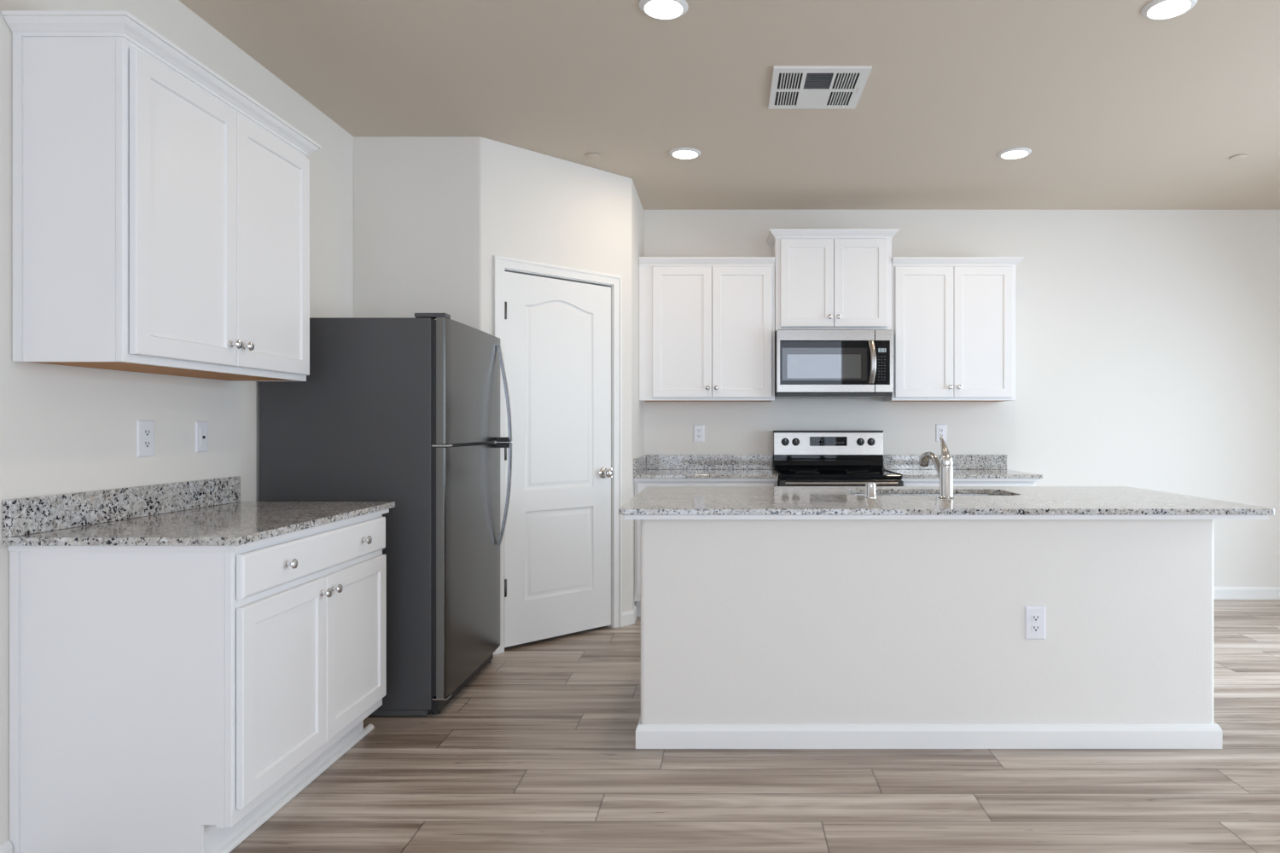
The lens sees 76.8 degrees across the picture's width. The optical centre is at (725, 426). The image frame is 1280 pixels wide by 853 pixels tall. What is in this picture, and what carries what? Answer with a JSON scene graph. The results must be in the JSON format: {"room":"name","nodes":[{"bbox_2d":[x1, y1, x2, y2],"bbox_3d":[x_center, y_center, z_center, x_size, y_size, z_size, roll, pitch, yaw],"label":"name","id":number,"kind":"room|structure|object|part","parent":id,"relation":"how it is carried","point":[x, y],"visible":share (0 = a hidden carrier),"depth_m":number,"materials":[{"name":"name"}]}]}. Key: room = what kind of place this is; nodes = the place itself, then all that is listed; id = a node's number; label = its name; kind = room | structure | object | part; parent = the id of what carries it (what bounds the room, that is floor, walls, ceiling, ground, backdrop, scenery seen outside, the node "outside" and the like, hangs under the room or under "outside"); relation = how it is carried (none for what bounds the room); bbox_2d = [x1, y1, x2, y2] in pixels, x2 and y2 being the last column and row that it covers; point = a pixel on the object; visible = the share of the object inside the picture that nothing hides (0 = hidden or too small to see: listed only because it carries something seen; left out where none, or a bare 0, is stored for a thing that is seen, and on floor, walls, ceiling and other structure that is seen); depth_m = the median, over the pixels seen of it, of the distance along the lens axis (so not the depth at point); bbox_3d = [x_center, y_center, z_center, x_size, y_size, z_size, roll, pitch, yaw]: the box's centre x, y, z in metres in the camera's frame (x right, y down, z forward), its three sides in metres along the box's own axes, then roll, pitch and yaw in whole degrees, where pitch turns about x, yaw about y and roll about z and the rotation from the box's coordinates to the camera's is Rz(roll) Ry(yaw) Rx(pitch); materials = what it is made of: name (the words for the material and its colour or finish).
{"room":"kitchen","nodes":[
{"label":"kitchen","id":0,"kind":"room"},
{"bbox_2d":[0,0,353,843],"bbox_3d":[-2.020,-0.146,1.525,0.120,2.763,8.490,0,0,0],"label":"wall","id":1,"kind":"structure","parent":0,"point":[64,429],"depth_m":2.65,"materials":[{"name":"white paint"}]},
{"bbox_2d":[0,840,12,852],"bbox_3d":[-1.952,1.172,-0.200,0.014,0.086,4.780,0,0,0],"label":"baseboard","id":2,"kind":"structure","parent":1,"relation":"attached to","point":[5,847],"depth_m":2.17,"materials":[{"name":"white paint"}]},
{"bbox_2d":[2,476,240,537],"bbox_3d":[-1.949,0.250,2.692,0.020,0.102,1.038,0,0,0],"label":"backsplash","id":3,"kind":"structure","parent":1,"relation":"attached to","point":[35,514],"depth_m":2.53,"materials":[{"name":"stone"}]},
{"bbox_2d":[136,419,154,457],"bbox_3d":[-1.955,0.040,2.708,0.009,0.124,0.080,0,0,0],"label":"wall outlet","id":4,"kind":"object","parent":1,"relation":"attached to","point":[145,428],"visible":1,"depth_m":2.70,"materials":[{"name":"white plastic"}]},
{"bbox_2d":[143,440,151,448],"bbox_3d":[-1.952,0.059,2.708,0.002,0.025,0.033,0,0,0],"label":"socket","id":5,"kind":"object","parent":4,"relation":"attached to","point":[147,444],"depth_m":2.71,"materials":[{"name":"white plastic"}]},
{"bbox_2d":[143,429,151,436],"bbox_3d":[-1.952,0.021,2.708,0.002,0.025,0.033,0,0,0],"label":"socket","id":6,"kind":"object","parent":4,"relation":"attached to","point":[146,432],"depth_m":2.71,"materials":[{"name":"white plastic"}]},
{"bbox_2d":[0,10,321,381],"bbox_3d":[-1.782,-0.652,2.693,0.352,0.946,1.049,0,0,0],"label":"upper cabinet","id":7,"kind":"object","parent":1,"relation":"attached to","point":[161,210],"visible":1,"depth_m":2.28,"materials":[{"name":"white paint"}]},
{"bbox_3d":[-1.818,-0.187,2.693,0.276,0.012,0.935,0,0,0],"label":"panel","id":8,"kind":"part","parent":7,"relation":"part of","materials":[{"name":"brown wood"}]},
{"bbox_3d":[-1.789,-1.099,2.693,0.338,0.051,1.049,0,0,0],"label":"crown molding","id":9,"kind":"part","parent":7,"relation":"part of","materials":[{"name":"white paint"}]},
{"bbox_3d":[-1.647,-0.627,2.462,0.019,0.851,0.461,0,0,0],"label":"door","id":10,"kind":"part","parent":7,"relation":"part of","materials":[{"name":"white paint"}]},
{"bbox_3d":[-1.669,-0.627,2.693,0.019,0.897,0.969,0,0,0],"label":"frame","id":11,"kind":"part","parent":7,"relation":"part of","materials":[{"name":"white paint"}]},
{"bbox_3d":[-1.622,-0.273,2.660,0.032,0.031,0.031,0,0,0],"label":"knob","id":12,"kind":"part","parent":7,"relation":"part of","materials":[{"name":"silver metal"}]},
{"bbox_3d":[-1.622,-0.273,2.727,0.032,0.031,0.031,0,0,0],"label":"knob","id":13,"kind":"part","parent":7,"relation":"part of","materials":[{"name":"silver metal"}]},
{"bbox_3d":[-1.647,-0.627,2.929,0.019,0.851,0.469,0,0,0],"label":"door","id":14,"kind":"part","parent":7,"relation":"part of","materials":[{"name":"white paint"}]},
{"bbox_2d":[195,421,208,452],"bbox_3d":[-1.953,0.038,2.999,0.012,0.115,0.070,0,0,0],"label":"wall outlet","id":15,"kind":"object","parent":1,"relation":"attached to","point":[201,427],"visible":1,"depth_m":2.99,"materials":[{"name":"white plastic"}]},
{"bbox_2d":[353,136,643,611],"bbox_3d":[-1.117,-0.156,4.791,0.574,2.742,1.986,0,0,44],"label":"wall","id":16,"kind":"structure","parent":0,"point":[432,215],"depth_m":4.23,"materials":[{"name":"white paint"}]},
{"bbox_2d":[493,255,622,655],"bbox_3d":[-0.971,0.151,4.610,0.847,2.128,0.129,0,0,-45],"label":"trim","id":17,"kind":"structure","parent":16,"relation":"attached to","point":[501,264],"depth_m":4.83,"materials":[{"name":"white paint"}]},
{"bbox_2d":[504,271,613,647],"bbox_3d":[-0.927,0.177,4.563,0.725,2.031,0.109,0,0,-45],"label":"door","id":18,"kind":"structure","parent":16,"relation":"in","point":[557,333],"depth_m":4.56,"materials":[{"name":"white paint"}]},
{"bbox_3d":[-0.693,0.277,4.774,0.095,0.064,0.077,0,0,-45],"label":"knob","id":19,"kind":"part","parent":18,"relation":"part of","materials":[{"name":"silver metal"}]},
{"bbox_2d":[493,605,636,655],"bbox_3d":[-1.143,1.172,4.504,1.592,0.086,0.344,0,0,-33],"label":"baseboard","id":20,"kind":"structure","parent":16,"relation":"attached to","point":[629,618],"depth_m":4.91,"materials":[{"name":"white paint"}]},
{"bbox_2d":[633,454,646,474],"bbox_3d":[-0.564,0.250,5.325,0.020,0.102,0.647,0,0,0],"label":"backsplash","id":21,"kind":"structure","parent":16,"relation":"attached to","point":[640,462],"depth_m":5.18,"materials":[{"name":"stone"}]},
{"bbox_2d":[178,0,1279,209],"bbox_3d":[1.070,-1.588,1.525,6.460,0.120,8.650,0,0,0],"label":"ceiling","id":22,"kind":"structure","parent":0,"point":[1115,107],"depth_m":3.63,"materials":[{"name":"beige paint"}]},
{"bbox_2d":[585,153,600,159],"bbox_3d":[-0.745,-1.523,4.520,0.086,0.010,0.086,0,0,0],"label":"sprinkler cover","id":23,"kind":"object","parent":22,"relation":"attached to","point":[592,156],"visible":1,"depth_m":4.51,"materials":[{"name":"beige paint"}]},
{"bbox_2d":[639,0,688,20],"bbox_3d":[-0.224,-1.520,2.915,0.180,0.015,0.180,0,0,0],"label":"recessed light","id":24,"kind":"object","parent":22,"relation":"in","point":[659,9],"visible":1,"depth_m":2.91,"materials":[{"name":"white plastic"}]},
{"bbox_2d":[669,147,701,159],"bbox_3d":[-0.224,-1.520,4.476,0.180,0.015,0.180,0,0,0],"label":"recessed light","id":25,"kind":"object","parent":22,"relation":"in","point":[678,153],"visible":1,"depth_m":4.45,"materials":[{"name":"white plastic"}]},
{"bbox_2d":[768,65,872,109],"bbox_3d":[0.412,-1.520,3.611,0.415,0.014,0.430,0,0,0],"label":"ceiling vent","id":26,"kind":"object","parent":22,"relation":"in","point":[793,87],"visible":1,"depth_m":3.59,"materials":[{"name":"white metal"}]},
{"bbox_2d":[997,147,1031,159],"bbox_3d":[1.614,-1.520,4.476,0.180,0.015,0.180,0,0,0],"label":"recessed light","id":27,"kind":"object","parent":22,"relation":"in","point":[1014,153],"visible":1,"depth_m":4.45,"materials":[{"name":"white plastic"}]},
{"bbox_2d":[1140,0,1197,20],"bbox_3d":[1.612,-1.520,2.915,0.180,0.015,0.180,0,0,0],"label":"recessed light","id":28,"kind":"object","parent":22,"relation":"in","point":[1155,9],"visible":1,"depth_m":2.91,"materials":[{"name":"white"}]},
{"bbox_2d":[1229,154,1247,160],"bbox_3d":[2.905,-1.523,4.540,0.086,0.010,0.086,0,0,0],"label":"sprinkler cover","id":29,"kind":"object","parent":22,"relation":"attached to","point":[1238,157],"visible":1,"depth_m":4.52,"materials":[{"name":"beige paint"}]},
{"bbox_2d":[229,599,1279,852],"bbox_3d":[1.068,1.215,1.532,8.864,0.001,8.976,0,0,0],"label":"floor","id":30,"kind":"structure","parent":0,"point":[538,753],"depth_m":2.72,"materials":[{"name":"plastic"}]},
{"bbox_2d":[9,514,386,852],"bbox_3d":[-1.629,0.778,2.711,0.658,0.872,1.034,0,0,0],"label":"base cabinet","id":31,"kind":"object","parent":30,"relation":"on","point":[160,701],"visible":0.97,"depth_m":2.20,"materials":[{"name":"white paint"}]},
{"bbox_2d":[2,476,395,551],"bbox_3d":[-1.641,0.270,2.692,0.637,0.142,1.038,0,0,0],"label":"countertop","id":32,"kind":"structure","parent":31,"relation":"on","point":[210,514],"depth_m":2.45,"materials":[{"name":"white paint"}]},
{"bbox_3d":[-1.343,0.780,2.450,0.019,0.555,0.464,0,0,0],"label":"door","id":33,"kind":"part","parent":31,"relation":"part of","materials":[{"name":"white paint"}]},
{"bbox_3d":[-1.317,0.417,2.435,0.032,0.031,0.031,0,0,0],"label":"knob","id":34,"kind":"part","parent":31,"relation":"part of","materials":[{"name":"silver metal"}]},
{"bbox_3d":[-1.421,1.205,2.714,0.017,0.018,1.028,0,0,0],"label":"shoe molding","id":35,"kind":"part","parent":31,"relation":"part of","materials":[{"name":"white paint"}]},
{"bbox_3d":[-1.365,0.721,2.684,0.019,0.758,0.968,0,0,0],"label":"frame","id":36,"kind":"part","parent":31,"relation":"part of","materials":[{"name":"white paint"}]},
{"bbox_3d":[-1.343,0.417,2.687,0.019,0.124,0.938,0,0,0],"label":"drawer","id":37,"kind":"part","parent":31,"relation":"part of","materials":[{"name":"white paint"}]},
{"bbox_3d":[-1.317,0.550,2.648,0.032,0.031,0.031,0,0,0],"label":"knob","id":38,"kind":"part","parent":31,"relation":"part of","materials":[{"name":"silver metal"}]},
{"bbox_3d":[-1.317,0.550,2.720,0.032,0.031,0.031,0,0,0],"label":"knob","id":39,"kind":"part","parent":31,"relation":"part of","materials":[{"name":"silver metal"}]},
{"bbox_3d":[-1.343,0.780,2.921,0.019,0.555,0.470,0,0,0],"label":"door","id":40,"kind":"part","parent":31,"relation":"part of","materials":[{"name":"white paint"}]},
{"bbox_3d":[-1.317,0.417,2.945,0.032,0.031,0.031,0,0,0],"label":"knob","id":41,"kind":"part","parent":31,"relation":"part of","materials":[{"name":"silver metal"}]},
{"bbox_2d":[259,313,511,715],"bbox_3d":[-1.520,0.369,3.764,0.856,1.692,0.831,0,0,0],"label":"refrigerator","id":42,"kind":"object","parent":30,"relation":"on","point":[404,411],"visible":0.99,"depth_m":3.35,"materials":[{"name":"grey metal"}]},
{"bbox_3d":[-1.185,0.613,3.764,0.043,1.049,0.831,0,0,0],"label":"fridge door","id":43,"kind":"part","parent":42,"relation":"part of","materials":[{"name":"silver metal"}]},
{"bbox_3d":[-1.185,-0.192,3.764,0.043,0.530,0.831,0,0,0],"label":"freezer door","id":44,"kind":"part","parent":42,"relation":"part of","materials":[{"name":"silver metal"}]},
{"bbox_3d":[-1.134,0.096,4.105,0.072,0.027,0.030,0,0,0],"label":"handle mount","id":45,"kind":"part","parent":42,"relation":"part of","materials":[{"name":"black plastic"}]},
{"bbox_3d":[-1.134,0.067,4.105,0.072,0.024,0.030,0,0,0],"label":"handle mount","id":46,"kind":"part","parent":42,"relation":"part of","materials":[{"name":"black plastic"}]},
{"bbox_3d":[-1.128,0.346,4.105,0.072,0.522,0.030,0,0,0],"label":"handle","id":47,"kind":"part","parent":42,"relation":"part of","materials":[{"name":"silver metal"}]},
{"bbox_3d":[-1.129,-0.172,4.105,0.074,0.494,0.030,0,0,0],"label":"handle","id":48,"kind":"part","parent":42,"relation":"part of","materials":[{"name":"silver metal"}]},
{"bbox_2d":[634,481,777,616],"bbox_3d":[-0.122,0.778,5.319,0.901,0.872,0.658,0,0,0],"label":"base cabinet","id":49,"kind":"object","parent":30,"relation":"on","point":[639,486],"visible":0.15,"depth_m":5.03,"materials":[{"name":"white paint"}]},
{"bbox_3d":[-0.339,0.780,5.032,0.429,0.555,0.019,0,0,0],"label":"door","id":50,"kind":"part","parent":49,"relation":"part of","materials":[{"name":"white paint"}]},
{"bbox_2d":[633,454,778,481],"bbox_3d":[-0.122,0.270,5.324,0.904,0.142,0.649,0,0,0],"label":"countertop","id":51,"kind":"structure","parent":49,"relation":"on","point":[646,468],"depth_m":5.63,"materials":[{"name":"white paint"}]},
{"bbox_3d":[-0.120,0.417,5.032,0.866,0.124,0.019,0,0,0],"label":"drawer","id":52,"kind":"part","parent":49,"relation":"part of","materials":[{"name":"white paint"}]},
{"bbox_2d":[773,430,903,486],"bbox_3d":[0.714,0.621,5.268,0.761,1.186,0.733,0,0,0],"label":"electric range","id":53,"kind":"object","parent":30,"relation":"on","point":[800,458],"visible":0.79,"depth_m":5.55,"materials":[{"name":"silver metal"}]},
{"bbox_3d":[0.415,0.106,5.534,0.053,0.053,0.034,0,0,0],"label":"knob","id":54,"kind":"part","parent":53,"relation":"part of","materials":[{"name":"black plastic"}]},
{"bbox_3d":[0.488,0.106,5.534,0.053,0.053,0.034,0,0,0],"label":"knob","id":55,"kind":"part","parent":53,"relation":"part of","materials":[{"name":"black plastic"}]},
{"bbox_3d":[0.713,0.102,5.549,0.257,0.063,0.005,0,0,0],"label":"clock panel","id":56,"kind":"part","parent":53,"relation":"part of","materials":[{"name":"black glass"}]},
{"bbox_2d":[773,469,902,479],"bbox_3d":[0.714,0.309,5.279,0.761,0.029,0.671,0,0,0],"label":"cooktop","id":57,"kind":"object","parent":53,"relation":"in","point":[782,474],"depth_m":4.98,"materials":[{"name":"black glass"}]},
{"bbox_3d":[0.714,0.662,4.967,0.754,0.666,0.034,0,0,0],"label":"oven door","id":58,"kind":"part","parent":53,"relation":"part of","materials":[{"name":"black glass"}]},
{"bbox_3d":[0.714,0.349,4.913,0.690,0.020,0.020,0,0,0],"label":"handle","id":59,"kind":"part","parent":53,"relation":"part of","materials":[{"name":"silver metal"}]},
{"bbox_3d":[0.936,0.106,5.534,0.053,0.053,0.034,0,0,0],"label":"knob","id":60,"kind":"part","parent":53,"relation":"part of","materials":[{"name":"black plastic"}]},
{"bbox_3d":[1.009,0.106,5.534,0.053,0.053,0.034,0,0,0],"label":"knob","id":61,"kind":"part","parent":53,"relation":"part of","materials":[{"name":"black plastic"}]},
{"bbox_2d":[903,481,1035,486],"bbox_3d":[1.527,0.778,5.319,0.856,0.872,0.658,0,0,0],"label":"base cabinet","id":62,"kind":"object","parent":30,"relation":"on","point":[905,483],"visible":0.06,"depth_m":5.03,"materials":[{"name":"white paint"}]},
{"bbox_2d":[882,454,1042,481],"bbox_3d":[1.538,0.270,5.324,0.882,0.142,0.649,0,0,0],"label":"countertop","id":63,"kind":"structure","parent":62,"relation":"on","point":[966,468],"depth_m":5.60,"materials":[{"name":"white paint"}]},
{"bbox_3d":[1.527,0.417,5.032,0.826,0.124,0.019,0,0,0],"label":"drawer","id":64,"kind":"part","parent":62,"relation":"part of","materials":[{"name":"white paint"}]},
{"bbox_3d":[0.081,0.779,3.579,0.791,0.871,0.832,0,0,0],"label":"cabinet","id":65,"kind":"object","parent":30,"relation":"on","visible":0},
{"bbox_2d":[618,486,1274,519],"bbox_3d":[0.812,0.321,3.486,2.411,0.040,1.108,0,0,0],"label":"countertop","id":66,"kind":"structure","parent":65,"relation":"on","point":[653,503],"depth_m":3.09,"materials":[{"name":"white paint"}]},
{"bbox_2d":[865,482,876,498],"bbox_3d":[0.616,0.268,3.395,0.048,0.065,0.048,0,0,0],"label":"air gap","id":67,"kind":"object","parent":66,"relation":"in","point":[870,487],"visible":1,"depth_m":3.38,"materials":[{"name":"silver metal"}]},
{"bbox_2d":[850,494,1004,495],"bbox_3d":[0.933,0.423,3.679,0.805,0.199,0.406,0,0,0],"label":"sink","id":68,"kind":"object","parent":66,"relation":"in","point":[851,494],"visible":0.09,"depth_m":3.86,"materials":[{"name":"silver metal"}]},
{"bbox_2d":[919,436,954,498],"bbox_3d":[0.913,0.173,3.501,0.063,0.257,0.285,0,0,-11],"label":"kitchen faucet","id":69,"kind":"object","parent":66,"relation":"on","point":[944,468],"visible":1,"depth_m":3.38,"materials":[{"name":"silver metal"}]},
{"bbox_3d":[0.915,0.180,3.490,0.032,0.140,0.200,0,0,-10],"label":"spout","id":70,"kind":"part","parent":69,"relation":"part of","materials":[{"name":"silver metal"}]},
{"bbox_3d":[0.935,0.092,3.420,0.042,0.096,0.082,0,0,0],"label":"lever handle","id":71,"kind":"part","parent":69,"relation":"part of","materials":[{"name":"silver metal"}]},
{"bbox_2d":[640,519,1213,724],"bbox_3d":[0.767,0.778,3.099,2.181,0.873,0.123,0,0,0],"label":"kitchen island","id":72,"kind":"structure","parent":0,"point":[743,621],"depth_m":3.04,"materials":[{"name":"white paint"}]},
{"bbox_2d":[635,715,1222,749],"bbox_3d":[0.767,1.171,3.091,2.211,0.089,0.138,0,0,0],"label":"baseboard","id":73,"kind":"structure","parent":72,"relation":"attached to","point":[648,736],"depth_m":3.02,"materials":[{"name":"white paint"}]},
{"bbox_2d":[1024,606,1045,639],"bbox_3d":[1.173,0.743,3.032,0.077,0.126,0.009,0,0,0],"label":"wall outlet","id":74,"kind":"object","parent":72,"relation":"attached to","point":[1034,616],"visible":1,"depth_m":3.03,"materials":[{"name":"white plastic"}]},
{"bbox_2d":[1031,625,1040,632],"bbox_3d":[1.173,0.762,3.030,0.033,0.025,0.002,0,0,0],"label":"socket","id":75,"kind":"object","parent":74,"relation":"attached to","point":[1034,628],"depth_m":3.03,"materials":[{"name":"white plastic"}]},
{"bbox_2d":[1031,615,1040,621],"bbox_3d":[1.173,0.724,3.030,0.033,0.025,0.002,0,0,0],"label":"socket","id":76,"kind":"object","parent":74,"relation":"attached to","point":[1034,618],"depth_m":3.03,"materials":[{"name":"white plastic"}]},
{"bbox_2d":[643,209,1279,587],"bbox_3d":[1.130,-0.146,5.710,6.180,2.763,0.120,0,0,0],"label":"wall","id":77,"kind":"structure","parent":0,"point":[1148,341],"depth_m":5.65,"materials":[{"name":"white paint"}]},
{"bbox_2d":[693,424,703,442],"bbox_3d":[-0.186,0.048,5.645,0.076,0.124,0.009,0,0,0],"label":"wall outlet","id":78,"kind":"object","parent":77,"relation":"attached to","point":[698,429],"visible":1,"depth_m":5.64,"materials":[{"name":"white plastic"}]},
{"bbox_2d":[638,257,774,401],"bbox_3d":[-0.122,-0.645,5.462,0.902,0.944,0.372,0,0,0],"label":"upper cabinet","id":79,"kind":"object","parent":77,"relation":"attached to","point":[706,325],"visible":1,"depth_m":5.32,"materials":[{"name":"white paint"}]},
{"bbox_3d":[-0.285,-0.626,5.317,0.394,0.869,0.019,0,0,0],"label":"door","id":80,"kind":"part","parent":79,"relation":"part of","materials":[{"name":"white paint"}]},
{"bbox_3d":[-0.122,-1.091,5.310,0.900,0.051,0.040,0,0,0],"label":"crown molding","id":81,"kind":"part","parent":79,"relation":"part of","materials":[{"name":"white paint"}]},
{"bbox_3d":[-0.122,-0.181,5.498,0.868,0.012,0.296,0,0,0],"label":"panel","id":82,"kind":"part","parent":79,"relation":"part of","materials":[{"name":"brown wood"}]},
{"bbox_3d":[0.111,-0.626,5.317,0.394,0.869,0.019,0,0,0],"label":"door","id":83,"kind":"part","parent":79,"relation":"part of","materials":[{"name":"white paint"}]},
{"bbox_2d":[646,454,772,469],"bbox_3d":[-0.112,0.250,5.639,0.883,0.102,0.020,0,0,0],"label":"backsplash","id":84,"kind":"structure","parent":77,"relation":"attached to","point":[654,462],"depth_m":5.63,"materials":[{"name":"stone"}]},
{"bbox_2d":[767,228,899,332],"bbox_3d":[0.718,-0.968,5.456,0.852,0.665,0.384,0,0,0],"label":"upper cabinet","id":85,"kind":"object","parent":77,"relation":"attached to","point":[825,278],"visible":0.94,"depth_m":5.30,"materials":[{"name":"white paint"}]},
{"bbox_3d":[0.541,-0.950,5.306,0.350,0.582,0.019,0,0,0],"label":"door","id":86,"kind":"part","parent":85,"relation":"part of","materials":[{"name":"white paint"}]},
{"bbox_3d":[0.718,-1.274,5.463,0.852,0.051,0.370,0,0,0],"label":"crown molding","id":87,"kind":"part","parent":85,"relation":"part of","materials":[{"name":"white paint"}]},
{"bbox_2d":[774,329,892,398],"bbox_3d":[0.713,-0.414,5.412,0.758,0.435,0.473,0,0,0],"label":"microwave oven","id":88,"kind":"object","parent":85,"relation":"attached to","point":[810,363],"visible":0.94,"depth_m":5.22,"materials":[{"name":"silver metal"}]},
{"bbox_3d":[0.663,-0.417,5.221,0.614,0.289,0.001,0,0,0],"label":"glass","id":89,"kind":"part","parent":88,"relation":"part of","materials":[{"name":"black glass"}]},
{"bbox_3d":[0.952,-0.419,5.197,0.044,0.276,0.044,0,0,0],"label":"handle","id":90,"kind":"part","parent":88,"relation":"part of","materials":[{"name":"silver metal"}]},
{"bbox_3d":[1.033,-0.427,5.239,0.118,0.410,0.034,0,0,0],"label":"control panel","id":91,"kind":"part","parent":88,"relation":"part of","materials":[{"name":"black plastic"}]},
{"bbox_3d":[0.895,-0.950,5.306,0.350,0.582,0.019,0,0,0],"label":"door","id":92,"kind":"part","parent":85,"relation":"part of","materials":[{"name":"white paint"}]},
{"bbox_2d":[936,424,946,442],"bbox_3d":[1.520,0.045,5.644,0.076,0.124,0.010,0,0,0],"label":"wall outlet","id":93,"kind":"object","parent":77,"relation":"attached to","point":[940,428],"visible":0.97,"depth_m":5.64,"materials":[{"name":"white plastic"}]},
{"bbox_2d":[882,454,1006,469],"bbox_3d":[1.538,0.250,5.639,0.881,0.102,0.020,0,0,0],"label":"backsplash","id":94,"kind":"structure","parent":77,"relation":"attached to","point":[890,462],"depth_m":5.63,"materials":[{"name":"stone"}]},
{"bbox_2d":[882,257,1023,401],"bbox_3d":[1.538,-0.645,5.462,0.863,0.944,0.372,0,0,0],"label":"upper cabinet","id":95,"kind":"object","parent":77,"relation":"attached to","point":[953,319],"visible":1,"depth_m":5.32,"materials":[{"name":"white paint"}]},
{"bbox_3d":[1.318,-0.626,5.317,0.386,0.869,0.019,0,0,0],"label":"door","id":96,"kind":"part","parent":95,"relation":"part of","materials":[{"name":"white paint"}]},
{"bbox_3d":[1.518,-0.181,5.498,0.789,0.012,0.296,0,0,0],"label":"panel","id":97,"kind":"part","parent":95,"relation":"part of","materials":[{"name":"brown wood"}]},
{"bbox_3d":[1.539,-1.091,5.469,0.862,0.051,0.358,0,0,0],"label":"crown molding","id":98,"kind":"part","parent":95,"relation":"part of","materials":[{"name":"white paint"}]},
{"bbox_3d":[1.708,-0.626,5.317,0.386,0.869,0.019,0,0,0],"label":"door","id":99,"kind":"part","parent":95,"relation":"part of","materials":[{"name":"white paint"}]},
{"bbox_2d":[1213,587,1279,599],"bbox_3d":[3.050,1.172,5.642,2.099,0.086,0.014,0,0,0],"label":"baseboard","id":100,"kind":"structure","parent":77,"relation":"attached to","point":[1219,593],"depth_m":5.63,"materials":[{"name":"white paint"}]}
]}

